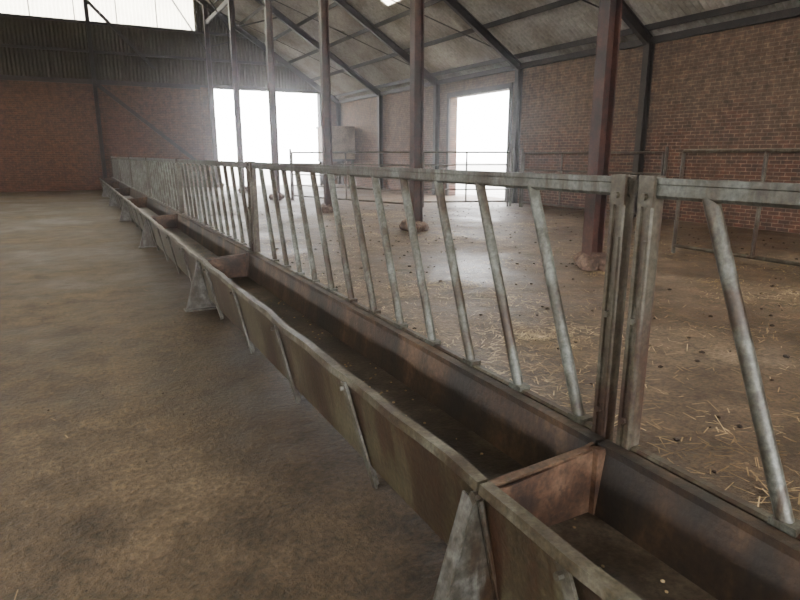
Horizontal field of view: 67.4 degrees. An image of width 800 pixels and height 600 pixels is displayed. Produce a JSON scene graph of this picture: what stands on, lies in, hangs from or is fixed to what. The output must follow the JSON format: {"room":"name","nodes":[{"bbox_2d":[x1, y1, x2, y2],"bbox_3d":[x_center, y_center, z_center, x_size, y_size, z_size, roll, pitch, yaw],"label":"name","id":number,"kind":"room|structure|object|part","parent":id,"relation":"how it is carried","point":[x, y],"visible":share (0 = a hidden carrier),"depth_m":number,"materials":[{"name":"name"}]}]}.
{"room":"farm building","nodes":[
{"label":"farm building","id":0,"kind":"room"},
{"bbox_2d":[0,80,337,191],"bbox_3d":[-13.658,-6.744,24.794,24.500,4.350,0.420,-7,15,-27],"label":"wall","id":1,"kind":"structure","parent":0,"point":[49,140],"depth_m":24.98,"materials":[{"name":"red brick"}]},
{"bbox_2d":[0,0,194,30],"bbox_3d":[-14.422,-12.099,23.114,12.400,2.250,0.056,-7,15,-27],"label":"window","id":2,"kind":"structure","parent":1,"relation":"in","point":[131,12],"depth_m":24.73,"materials":[{"name":"white glass"}]},
{"bbox_2d":[0,0,283,88],"bbox_3d":[-13.664,-11.013,23.664,24.000,4.620,0.140,-7,15,-27],"label":"trim","id":3,"kind":"structure","parent":1,"relation":"attached to","point":[2,77],"depth_m":24.81,"materials":[{"name":"metal"}]},
{"bbox_2d":[0,0,315,89],"bbox_3d":[-13.628,-12.258,23.512,24.200,7.683,0.056,-7,15,-27],"label":"cladding","id":4,"kind":"object","parent":1,"relation":"attached to","point":[13,30],"depth_m":25.27,"materials":[{"name":"grey metal"}]},
{"bbox_2d":[213,85,322,183],"bbox_3d":[-6.238,-7.761,28.677,5.270,4.500,0.370,-7,15,-27],"label":"door frame","id":5,"kind":"structure","parent":1,"relation":"in","point":[223,87],"depth_m":28.52,"materials":[{"name":"metal"}]},
{"bbox_2d":[220,162,505,197],"bbox_3d":[-9.420,-2.467,17.555,160.000,0.140,200.000,-7,15,-27],"label":"ground","id":6,"kind":"structure","parent":0,"point":[305,179],"depth_m":45.23,"materials":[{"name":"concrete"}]},
{"bbox_2d":[0,184,799,599],"bbox_3d":[-4.569,-0.505,8.681,26.000,0.200,39.400,-7,15,-27],"label":"floor","id":7,"kind":"structure","parent":0,"point":[250,492],"depth_m":3.73,"materials":[{"name":"concrete"}]},
{"bbox_2d":[99,177,118,196],"bbox_3d":[-11.384,-4.428,23.348,0.675,0.529,4.588,-7,15,-27],"label":"trough","id":8,"kind":"object","parent":7,"relation":"on","point":[107,180],"visible":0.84,"depth_m":23.04,"materials":[{"name":"metal"}]},
{"bbox_3d":[-10.429,-3.929,21.394,0.460,0.479,0.130,-7,15,-27],"label":"foot plate","id":9,"kind":"part","parent":8,"relation":"part of","materials":[{"name":"grey metal"}]},
{"bbox_2d":[110,156,119,180],"bbox_3d":[-11.062,-4.892,23.429,0.140,1.392,4.545,-7,15,-27],"label":"barrier","id":10,"kind":"object","parent":7,"relation":"on","point":[114,160],"visible":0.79,"depth_m":23.44,"materials":[{"name":"metal"}]},
{"bbox_2d":[104,181,129,205],"bbox_3d":[-9.241,-3.484,19.447,0.675,0.529,4.588,-7,15,-27],"label":"trough","id":11,"kind":"object","parent":7,"relation":"on","point":[109,186],"visible":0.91,"depth_m":19.25,"materials":[{"name":"metal"}]},
{"bbox_3d":[-8.286,-2.985,17.493,0.460,0.479,0.130,-7,15,-27],"label":"foot plate","id":12,"kind":"part","parent":11,"relation":"part of","materials":[{"name":"grey metal"}]},
{"bbox_2d":[118,157,130,186],"bbox_3d":[-8.918,-3.949,19.528,0.140,1.392,4.545,-7,15,-27],"label":"barrier","id":13,"kind":"object","parent":7,"relation":"on","point":[124,169],"visible":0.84,"depth_m":19.50,"materials":[{"name":"metal"}]},
{"bbox_2d":[112,187,146,220],"bbox_3d":[-7.098,-2.540,15.546,0.675,0.529,4.588,-7,15,-27],"label":"trough","id":14,"kind":"object","parent":7,"relation":"on","point":[119,194],"visible":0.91,"depth_m":15.41,"materials":[{"name":"metal"}]},
{"bbox_3d":[-6.143,-2.042,13.592,0.460,0.479,0.130,-7,15,-27],"label":"foot plate","id":15,"kind":"part","parent":14,"relation":"part of","materials":[{"name":"grey metal"}]},
{"bbox_2d":[128,157,148,195],"bbox_3d":[-6.775,-3.005,15.627,0.140,1.392,4.545,-7,15,-27],"label":"barrier","id":16,"kind":"object","parent":7,"relation":"on","point":[138,172],"visible":0.84,"depth_m":15.37,"materials":[{"name":"metal"}]},
{"bbox_3d":[-6.776,-3.645,15.471,0.041,0.060,4.505,-7,15,-27],"label":"rail","id":17,"kind":"part","parent":16,"relation":"part of","materials":[{"name":"metal"}]},
{"bbox_2d":[83,0,199,178],"bbox_3d":[-10.836,-10.090,25.325,4.191,10.604,0.180,-7,15,-27],"label":"post","id":18,"kind":"object","parent":7,"relation":"on","point":[86,3],"visible":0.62,"depth_m":24.95,"materials":[{"name":"metal"}]},
{"bbox_2d":[124,196,178,247],"bbox_3d":[-4.954,-1.596,11.645,0.675,0.529,4.588,-7,15,-27],"label":"trough","id":19,"kind":"object","parent":7,"relation":"on","point":[138,211],"visible":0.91,"depth_m":11.39,"materials":[{"name":"metal"}]},
{"bbox_3d":[-3.999,-1.098,9.691,0.460,0.479,0.130,-7,15,-27],"label":"foot plate","id":20,"kind":"part","parent":19,"relation":"part of","materials":[{"name":"grey metal"}]},
{"bbox_2d":[145,158,179,212],"bbox_3d":[-4.632,-2.061,11.725,0.140,1.392,4.545,-7,15,-27],"label":"barrier","id":21,"kind":"object","parent":7,"relation":"on","point":[159,175],"visible":0.84,"depth_m":11.43,"materials":[{"name":"metal"}]},
{"bbox_3d":[-4.633,-2.701,11.570,0.041,0.060,4.505,-7,15,-27],"label":"rail","id":22,"kind":"part","parent":21,"relation":"part of","materials":[{"name":"metal"}]},
{"bbox_2d":[146,213,250,311],"bbox_3d":[-2.811,-0.652,7.744,0.675,0.529,4.588,-7,15,-27],"label":"trough","id":23,"kind":"object","parent":7,"relation":"on","point":[171,239],"visible":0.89,"depth_m":7.26,"materials":[{"name":"metal"}]},
{"bbox_3d":[-1.856,-0.154,5.789,0.460,0.479,0.130,-7,15,-27],"label":"foot plate","id":24,"kind":"part","parent":23,"relation":"part of","materials":[{"name":"grey metal"}]},
{"bbox_2d":[202,4,218,182],"bbox_3d":[-8.355,-8.910,26.612,0.200,7.706,0.170,-7,15,-27],"label":"post","id":25,"kind":"object","parent":7,"relation":"on","point":[205,10],"visible":0.79,"depth_m":26.48,"materials":[{"name":"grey metal"}]},
{"bbox_2d":[175,159,252,250],"bbox_3d":[-2.489,-1.117,7.824,0.140,1.392,4.545,-7,15,-27],"label":"barrier","id":26,"kind":"object","parent":7,"relation":"on","point":[179,162],"visible":0.84,"depth_m":7.26,"materials":[{"name":"metal"}]},
{"bbox_3d":[-2.490,-1.758,7.669,0.041,0.060,4.505,-7,15,-27],"label":"rail","id":27,"kind":"part","parent":26,"relation":"part of","materials":[{"name":"metal"}]},
{"bbox_3d":[-2.489,-0.936,7.868,0.040,0.045,4.445,-7,15,-27],"label":"rail","id":28,"kind":"part","parent":26,"relation":"part of","materials":[{"name":"metal"}]},
{"bbox_2d":[227,0,244,187],"bbox_3d":[-6.188,-7.956,22.668,0.200,7.706,0.170,-7,15,-27],"label":"post","id":29,"kind":"object","parent":7,"relation":"on","point":[231,9],"visible":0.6,"depth_m":22.60,"materials":[{"name":"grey metal"}]},
{"bbox_2d":[172,0,341,183],"bbox_3d":[-13.471,-10.108,23.511,23.880,11.493,0.160,-7,15,-27],"label":"roof frame","id":30,"kind":"object","parent":7,"relation":"on","point":[242,31],"depth_m":27.50,"materials":[{"name":"grey metal"}]},
{"bbox_2d":[264,0,280,200],"bbox_3d":[-4.021,-7.002,18.724,0.200,7.706,0.170,-7,15,-27],"label":"post","id":31,"kind":"object","parent":7,"relation":"on","point":[267,15],"visible":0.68,"depth_m":18.79,"materials":[{"name":"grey metal"}]},
{"bbox_2d":[269,193,284,200],"bbox_3d":[-4.027,-3.393,19.612,0.546,0.270,0.518,-7,15,-27],"label":"plinth","id":32,"kind":"object","parent":7,"relation":"on","point":[281,196],"visible":0.53,"depth_m":19.44,"materials":[{"name":"concrete"}]},
{"bbox_2d":[209,0,382,188],"bbox_3d":[-11.304,-9.154,19.567,23.880,11.493,0.160,-7,15,-27],"label":"roof frame","id":33,"kind":"object","parent":7,"relation":"on","point":[277,14],"depth_m":24.46,"materials":[{"name":"grey metal"}]},
{"bbox_2d":[318,0,332,205],"bbox_3d":[-1.855,-6.048,14.780,0.200,7.706,0.170,-7,15,-27],"label":"post","id":34,"kind":"object","parent":7,"relation":"on","point":[323,6],"visible":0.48,"depth_m":14.95,"materials":[{"name":"red metal"}]},
{"bbox_2d":[321,203,332,212],"bbox_3d":[-1.881,-2.419,15.657,0.537,0.237,0.578,-7,15,-27],"label":"plinth","id":35,"kind":"object","parent":7,"relation":"on","point":[325,209],"visible":0.71,"depth_m":15.41,"materials":[{"name":"concrete"}]},
{"bbox_2d":[316,126,354,185],"bbox_3d":[-3.039,-6.845,28.632,1.430,2.740,1.460,-7,15,-27],"label":"water tank","id":36,"kind":"object","parent":7,"relation":"on","point":[343,137],"visible":0.56,"depth_m":28.00,"materials":[{"name":"beige plastic"}]},
{"bbox_3d":[-3.070,-8.129,28.304,1.360,0.090,1.460,-7,15,-27],"label":"lid","id":37,"kind":"part","parent":36,"relation":"part of","materials":[{"name":"beige plastic"}]},
{"bbox_3d":[-3.026,-7.410,28.502,1.400,1.400,1.400,-7,15,-27],"label":"tank","id":38,"kind":"part","parent":36,"relation":"part of","materials":[{"name":"beige plastic"}]},
{"bbox_2d":[289,149,409,204],"bbox_3d":[-1.606,-3.664,17.826,5.319,1.640,0.070,12,18,41],"label":"gate","id":39,"kind":"object","parent":7,"relation":"on","point":[290,152],"visible":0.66,"depth_m":17.81,"materials":[{"name":"metal"}]},
{"bbox_2d":[260,0,439,194],"bbox_3d":[-9.138,-8.200,15.623,23.880,11.493,0.160,-7,15,-27],"label":"roof frame","id":40,"kind":"object","parent":7,"relation":"on","point":[343,4],"depth_m":20.69,"materials":[{"name":"grey metal"}]},
{"bbox_2d":[198,251,605,599],"bbox_3d":[-0.668,0.291,3.843,0.675,0.529,4.588,-7,15,-27],"label":"trough","id":41,"kind":"object","parent":7,"relation":"on","point":[439,475],"visible":0.95,"depth_m":2.64,"materials":[{"name":"metal"}]},
{"bbox_2d":[187,241,667,592],"bbox_3d":[-1.069,0.040,4.782,0.310,0.011,8.782,-7,15,-27],"label":"crumbs","id":42,"kind":"object","parent":41,"relation":"in","point":[603,566],"visible":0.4,"depth_m":3.02,"materials":[{"name":"food"}]},
{"bbox_3d":[0.287,0.790,1.888,0.460,0.479,0.130,-7,15,-27],"label":"foot plate","id":43,"kind":"part","parent":41,"relation":"part of","materials":[{"name":"grey metal"}]},
{"bbox_2d":[14,196,799,599],"bbox_3d":[-0.220,-0.972,10.127,14.045,0.015,22.140,-7,15,-27],"label":"straw","id":44,"kind":"object","parent":7,"relation":"on","point":[367,213],"visible":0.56,"depth_m":5.13,"materials":[{"name":"beige plant"}]},
{"bbox_2d":[399,219,428,231],"bbox_3d":[0.276,-1.481,11.696,0.544,0.277,0.552,13,19,43],"label":"plinth","id":45,"kind":"object","parent":7,"relation":"on","point":[423,226],"visible":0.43,"depth_m":11.55,"materials":[{"name":"concrete"}]},
{"bbox_2d":[410,0,424,221],"bbox_3d":[0.312,-5.094,10.836,0.200,7.706,0.170,-7,15,-27],"label":"post","id":46,"kind":"object","parent":7,"relation":"on","point":[417,7],"visible":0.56,"depth_m":11.14,"materials":[{"name":"red metal"}]},
{"bbox_2d":[248,161,637,441],"bbox_3d":[-0.346,-0.173,3.923,0.140,1.392,4.545,-7,15,-27],"label":"barrier","id":47,"kind":"object","parent":7,"relation":"on","point":[622,189],"visible":0.91,"depth_m":2.50,"materials":[{"name":"metal"}]},
{"bbox_3d":[-0.346,0.007,3.967,0.040,0.045,4.445,-7,15,-27],"label":"rail","id":48,"kind":"part","parent":47,"relation":"part of","materials":[{"name":"metal"}]},
{"bbox_3d":[-0.346,-0.814,3.768,0.041,0.060,4.505,-7,15,-27],"label":"rail","id":49,"kind":"part","parent":47,"relation":"part of","materials":[{"name":"metal"}]},
{"bbox_2d":[423,148,513,206],"bbox_3d":[1.883,-3.476,17.047,2.700,1.640,0.068,-2,14,-7],"label":"gate","id":50,"kind":"object","parent":7,"relation":"on","point":[510,169],"visible":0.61,"depth_m":17.04,"materials":[{"name":"metal"}]},
{"bbox_2d":[443,0,522,203],"bbox_3d":[-6.971,-7.246,11.679,23.880,11.493,0.160,-7,15,-27],"label":"roof frame","id":51,"kind":"object","parent":7,"relation":"on","point":[462,12],"depth_m":17.45,"materials":[{"name":"grey metal"}]},
{"bbox_2d":[573,251,605,270],"bbox_3d":[2.484,-0.521,7.805,0.445,0.241,0.580,-7,15,-27],"label":"plinth","id":52,"kind":"object","parent":7,"relation":"on","point":[597,262],"visible":0.84,"depth_m":7.64,"materials":[{"name":"concrete"}]},
{"bbox_2d":[519,147,668,222],"bbox_3d":[4.557,-2.962,14.966,0.067,1.620,4.830,-7,15,-27],"label":"gate","id":53,"kind":"object","parent":7,"relation":"on","point":[665,154],"visible":0.54,"depth_m":15.14,"materials":[{"name":"metal"}]},
{"bbox_2d":[581,0,622,269],"bbox_3d":[2.479,-4.140,6.892,0.200,7.706,0.170,-7,15,-27],"label":"post","id":54,"kind":"object","parent":7,"relation":"on","point":[610,11],"visible":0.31,"depth_m":7.32,"materials":[{"name":"red metal"}]},
{"bbox_2d":[622,0,654,216],"bbox_3d":[-4.804,-6.292,7.735,23.880,11.493,0.160,-7,15,-27],"label":"roof frame","id":55,"kind":"object","parent":7,"relation":"on","point":[632,21],"depth_m":13.77,"materials":[{"name":"metal"}]},
{"bbox_2d":[478,439,799,599],"bbox_3d":[1.475,1.235,-0.059,0.675,0.529,4.588,-7,15,-27],"label":"trough","id":56,"kind":"object","parent":7,"relation":"on","point":[648,525],"visible":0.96,"depth_m":1.71,"materials":[{"name":"metal"}]},
{"bbox_2d":[616,175,799,540],"bbox_3d":[1.797,0.770,0.022,0.140,1.392,4.545,-7,15,-27],"label":"barrier","id":57,"kind":"object","parent":7,"relation":"on","point":[652,189],"visible":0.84,"depth_m":1.61,"materials":[{"name":"metal"}]},
{"bbox_3d":[1.797,0.951,0.066,0.040,0.045,4.445,-7,15,-27],"label":"rail","id":58,"kind":"part","parent":57,"relation":"part of","materials":[{"name":"metal"}]},
{"bbox_3d":[1.797,0.130,-0.133,0.041,0.060,4.505,-7,15,-27],"label":"rail","id":59,"kind":"part","parent":57,"relation":"part of","materials":[{"name":"metal"}]},
{"bbox_2d":[671,148,799,266],"bbox_3d":[4.921,-1.097,7.453,0.056,1.528,3.456,-7,15,-26],"label":"gate","id":60,"kind":"object","parent":7,"relation":"on","point":[766,152],"visible":0.87,"depth_m":7.98,"materials":[{"name":"metal"}]},
{"bbox_2d":[205,0,621,78],"bbox_3d":[-0.480,-8.819,17.547,5.652,3.304,23.027,-7,15,-27],"label":"roof bracing","id":61,"kind":"structure","parent":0,"point":[225,3],"depth_m":21.73,"materials":[{"name":"grey metal"}]},
{"bbox_2d":[212,0,788,97],"bbox_3d":[-4.705,-8.204,7.152,23.495,7.186,38.100,-7,15,-27],"label":"purlins","id":62,"kind":"structure","parent":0,"point":[755,3],"depth_m":16.81,"materials":[{"name":"grey metal"}]},
{"bbox_2d":[206,0,386,55],"bbox_3d":[-4.616,-11.190,22.403,3.827,2.452,11.388,-7,15,-27],"label":"sheet","id":63,"kind":"object","parent":62,"relation":"attached to","point":[338,17],"visible":0.65,"depth_m":23.29,"materials":[{"name":"grey metal"}]},
{"bbox_2d":[382,0,399,5],"bbox_3d":[-1.659,-9.888,17.021,3.827,2.452,1.168,-7,15,-27],"label":"roof light","id":64,"kind":"object","parent":62,"relation":"attached to","point":[387,2],"visible":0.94,"depth_m":18.34,"materials":[{"name":"white plastic"}]},
{"bbox_2d":[281,0,558,78],"bbox_3d":[4.034,-7.076,12.399,1.727,1.129,38.398,-7,15,-27],"label":"roof","id":65,"kind":"object","parent":62,"relation":"attached to","point":[351,52],"visible":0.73,"depth_m":19.38,"materials":[{"name":"grey metal"}]},
{"bbox_2d":[314,0,799,99],"bbox_3d":[5.347,-6.306,13.307,1.627,1.066,38.398,-7,15,-27],"label":"roof","id":66,"kind":"object","parent":62,"relation":"attached to","point":[578,20],"visible":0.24,"depth_m":15.92,"materials":[{"name":"grey metal"}]},
{"bbox_2d":[341,17,799,233],"bbox_3d":[6.008,-3.930,14.013,0.300,3.950,38.000,-7,15,-27],"label":"wall","id":67,"kind":"structure","parent":0,"point":[738,88],"depth_m":13.45,"materials":[{"name":"brick"}]},
{"bbox_2d":[445,83,513,201],"bbox_3d":[2.549,-5.179,20.004,0.080,3.560,3.630,-7,15,-27],"label":"door frame","id":68,"kind":"structure","parent":67,"relation":"in","point":[510,86],"depth_m":19.17,"materials":[{"name":"metal"}]},
{"bbox_2d":[339,7,799,102],"bbox_3d":[-4.710,-4.524,7.981,24.100,0.140,38.000,-7,15,-27],"label":"trim","id":69,"kind":"structure","parent":67,"relation":"attached to","point":[792,12],"depth_m":13.90,"materials":[{"name":"metal"}]}
]}

